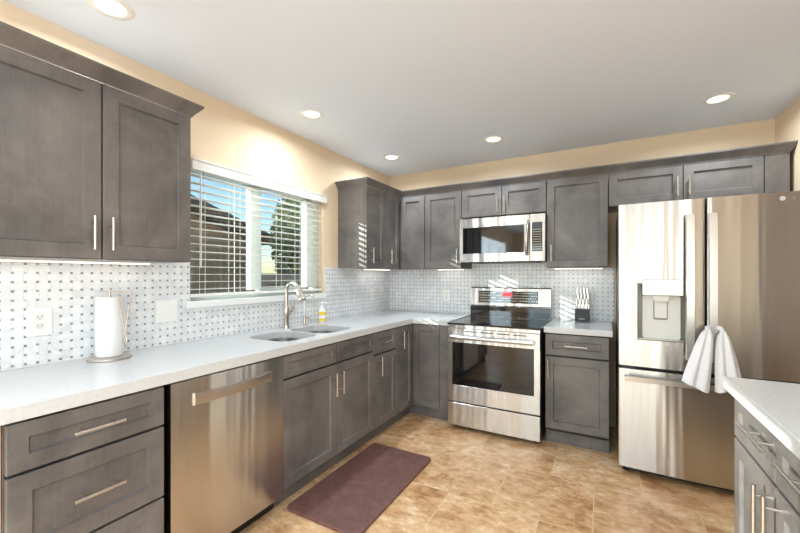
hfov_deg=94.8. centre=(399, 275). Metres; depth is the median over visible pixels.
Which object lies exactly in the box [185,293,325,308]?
trim
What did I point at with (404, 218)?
upper cabinet
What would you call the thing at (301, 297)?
faucet
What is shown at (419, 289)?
tile backsplash
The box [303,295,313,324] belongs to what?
filter faucet
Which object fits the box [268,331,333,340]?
sink
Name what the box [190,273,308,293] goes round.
wall
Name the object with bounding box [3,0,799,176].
ceiling
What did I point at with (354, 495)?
floor mat
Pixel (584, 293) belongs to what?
knife
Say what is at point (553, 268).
light
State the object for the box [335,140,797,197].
crown molding
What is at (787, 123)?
wall
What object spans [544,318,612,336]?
countertop
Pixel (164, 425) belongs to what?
tub
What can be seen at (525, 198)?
upper cabinet
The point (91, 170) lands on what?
upper cabinet
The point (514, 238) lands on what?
microwave
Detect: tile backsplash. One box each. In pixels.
[0,261,388,370]
[389,262,613,320]
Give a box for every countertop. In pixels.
[0,310,470,425]
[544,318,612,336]
[723,376,799,458]
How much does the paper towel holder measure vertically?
0.325 m
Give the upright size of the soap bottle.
0.176 m
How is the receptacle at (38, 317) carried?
attached to the electrical outlet at (38, 320)
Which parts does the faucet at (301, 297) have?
spout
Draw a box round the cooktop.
[447,316,550,329]
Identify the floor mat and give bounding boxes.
[287,443,430,532]
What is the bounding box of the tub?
[162,384,166,532]
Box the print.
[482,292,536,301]
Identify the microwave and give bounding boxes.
[460,213,546,263]
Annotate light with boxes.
[0,258,151,264]
[85,0,134,20]
[299,108,323,118]
[383,154,400,159]
[483,135,503,142]
[553,268,602,268]
[701,92,735,104]
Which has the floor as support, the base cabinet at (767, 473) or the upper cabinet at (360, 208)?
the base cabinet at (767, 473)
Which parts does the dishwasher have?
handle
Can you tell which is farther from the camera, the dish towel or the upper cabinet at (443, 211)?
the upper cabinet at (443, 211)
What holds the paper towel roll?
on the paper towel holder
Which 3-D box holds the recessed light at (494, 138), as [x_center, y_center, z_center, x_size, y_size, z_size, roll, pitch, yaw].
[0.785,-1.143,3.090,0.172,0.006,0.172,0,0,29]
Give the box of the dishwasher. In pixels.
[162,356,282,532]
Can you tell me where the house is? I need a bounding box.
[190,194,270,272]
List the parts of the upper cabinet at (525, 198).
door, handle, door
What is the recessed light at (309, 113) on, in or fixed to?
in the ceiling
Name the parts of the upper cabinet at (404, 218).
handle, door, door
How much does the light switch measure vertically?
0.125 m
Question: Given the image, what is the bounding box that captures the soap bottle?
[319,301,326,321]
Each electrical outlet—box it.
[26,307,51,336]
[370,289,373,299]
[443,290,449,300]
[585,291,593,304]
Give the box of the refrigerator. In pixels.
[616,191,799,491]
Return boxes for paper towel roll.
[95,296,123,357]
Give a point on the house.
(210, 265)
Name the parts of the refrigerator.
door, plate, freezer drawer, handle, handle, door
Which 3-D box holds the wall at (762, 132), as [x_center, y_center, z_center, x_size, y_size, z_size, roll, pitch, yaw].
[1.341,0.083,3.547,3.577,2.458,0.150,0,0,29]
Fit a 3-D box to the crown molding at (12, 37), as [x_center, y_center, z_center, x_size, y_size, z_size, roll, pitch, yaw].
[-1.441,-0.839,1.513,0.386,0.060,1.093,0,0,29]
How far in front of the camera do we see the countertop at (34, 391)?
1.65 m
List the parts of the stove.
handle, vent trim, storage drawer, oven door, control panel, vent panel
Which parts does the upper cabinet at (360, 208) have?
handle, door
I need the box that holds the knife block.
[575,308,589,321]
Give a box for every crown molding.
[0,21,203,117]
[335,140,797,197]
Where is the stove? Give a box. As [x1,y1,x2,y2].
[447,287,551,442]
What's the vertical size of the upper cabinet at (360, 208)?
0.748 m
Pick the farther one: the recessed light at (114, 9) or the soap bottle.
the soap bottle
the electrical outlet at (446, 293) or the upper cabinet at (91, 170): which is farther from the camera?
the electrical outlet at (446, 293)
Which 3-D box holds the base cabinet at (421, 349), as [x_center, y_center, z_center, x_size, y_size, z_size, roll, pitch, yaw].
[0.087,0.878,3.623,0.988,0.866,0.911,0,0,29]
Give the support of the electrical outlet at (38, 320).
attached to the tile backsplash at (71, 290)
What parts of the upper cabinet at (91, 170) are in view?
door, handle, handle, door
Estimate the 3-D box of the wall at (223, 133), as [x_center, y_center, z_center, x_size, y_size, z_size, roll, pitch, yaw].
[-2.003,0.083,1.058,0.150,2.458,7.450,0,0,29]
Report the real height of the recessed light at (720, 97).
0.006 m
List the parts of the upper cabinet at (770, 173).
door, handle, handle, door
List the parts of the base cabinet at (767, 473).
handle, drawer, door, handle, handle, handle, drawer, door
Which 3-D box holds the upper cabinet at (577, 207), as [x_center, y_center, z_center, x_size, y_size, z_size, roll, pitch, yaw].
[1.519,-0.442,3.153,0.457,0.748,0.361,0,0,29]
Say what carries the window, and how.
in the wall at (223, 133)
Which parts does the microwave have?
handle, control panel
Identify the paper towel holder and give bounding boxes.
[85,291,132,362]
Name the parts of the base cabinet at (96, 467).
panel, drawer, handle, handle, drawer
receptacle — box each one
[35,314,44,320]
[35,323,44,329]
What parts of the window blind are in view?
ladder cord, rail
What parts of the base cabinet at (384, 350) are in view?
drawer, door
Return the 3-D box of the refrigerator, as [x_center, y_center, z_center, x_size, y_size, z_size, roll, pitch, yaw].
[2.024,0.422,2.545,0.908,1.778,0.878,0,0,29]
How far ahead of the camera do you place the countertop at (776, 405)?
1.16 m
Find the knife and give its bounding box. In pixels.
[584,293,585,308]
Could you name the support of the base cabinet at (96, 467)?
on the floor
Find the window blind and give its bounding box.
[190,157,327,296]
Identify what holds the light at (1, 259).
attached to the upper cabinet at (91, 170)
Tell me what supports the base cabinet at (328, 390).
on the floor
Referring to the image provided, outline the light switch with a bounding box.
[156,300,176,322]
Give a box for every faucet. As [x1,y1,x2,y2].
[282,281,305,328]
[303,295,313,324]
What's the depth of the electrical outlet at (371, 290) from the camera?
3.94 m
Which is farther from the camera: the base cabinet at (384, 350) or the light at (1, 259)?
the base cabinet at (384, 350)
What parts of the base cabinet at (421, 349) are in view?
door, door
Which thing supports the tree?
on the ground
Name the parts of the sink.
bowl, bowl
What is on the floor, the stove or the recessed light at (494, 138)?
the stove
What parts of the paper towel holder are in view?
wire arm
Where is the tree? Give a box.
[269,195,303,273]
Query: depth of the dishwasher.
1.73 m
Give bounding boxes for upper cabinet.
[0,44,190,262]
[338,185,383,268]
[383,192,425,269]
[425,191,471,268]
[462,181,546,218]
[547,174,607,267]
[608,152,789,212]
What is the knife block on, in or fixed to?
on the countertop at (561, 326)
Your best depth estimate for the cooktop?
3.16 m
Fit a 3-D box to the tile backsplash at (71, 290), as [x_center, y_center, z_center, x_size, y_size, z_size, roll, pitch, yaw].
[-1.001,0.158,2.698,0.008,0.477,3.592,0,0,29]
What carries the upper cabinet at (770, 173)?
attached to the wall at (762, 132)
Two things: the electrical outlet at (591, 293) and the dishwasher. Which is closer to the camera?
the dishwasher
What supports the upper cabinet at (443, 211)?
attached to the wall at (762, 132)
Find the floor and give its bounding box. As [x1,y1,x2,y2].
[239,413,734,532]
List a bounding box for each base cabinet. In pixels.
[0,386,163,532]
[273,333,373,506]
[366,328,395,441]
[389,323,448,425]
[545,333,608,452]
[734,399,799,532]
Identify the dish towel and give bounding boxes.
[682,325,740,392]
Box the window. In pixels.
[190,170,316,299]
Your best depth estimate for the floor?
2.20 m
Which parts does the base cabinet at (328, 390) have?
drawer, door, handle, handle, door, drawer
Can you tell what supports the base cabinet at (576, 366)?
on the floor
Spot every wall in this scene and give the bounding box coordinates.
[0,0,388,292]
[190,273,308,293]
[389,118,774,427]
[775,96,799,190]
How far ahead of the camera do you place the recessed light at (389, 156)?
3.56 m
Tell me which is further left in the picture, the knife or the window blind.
the window blind
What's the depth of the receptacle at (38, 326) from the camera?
1.62 m

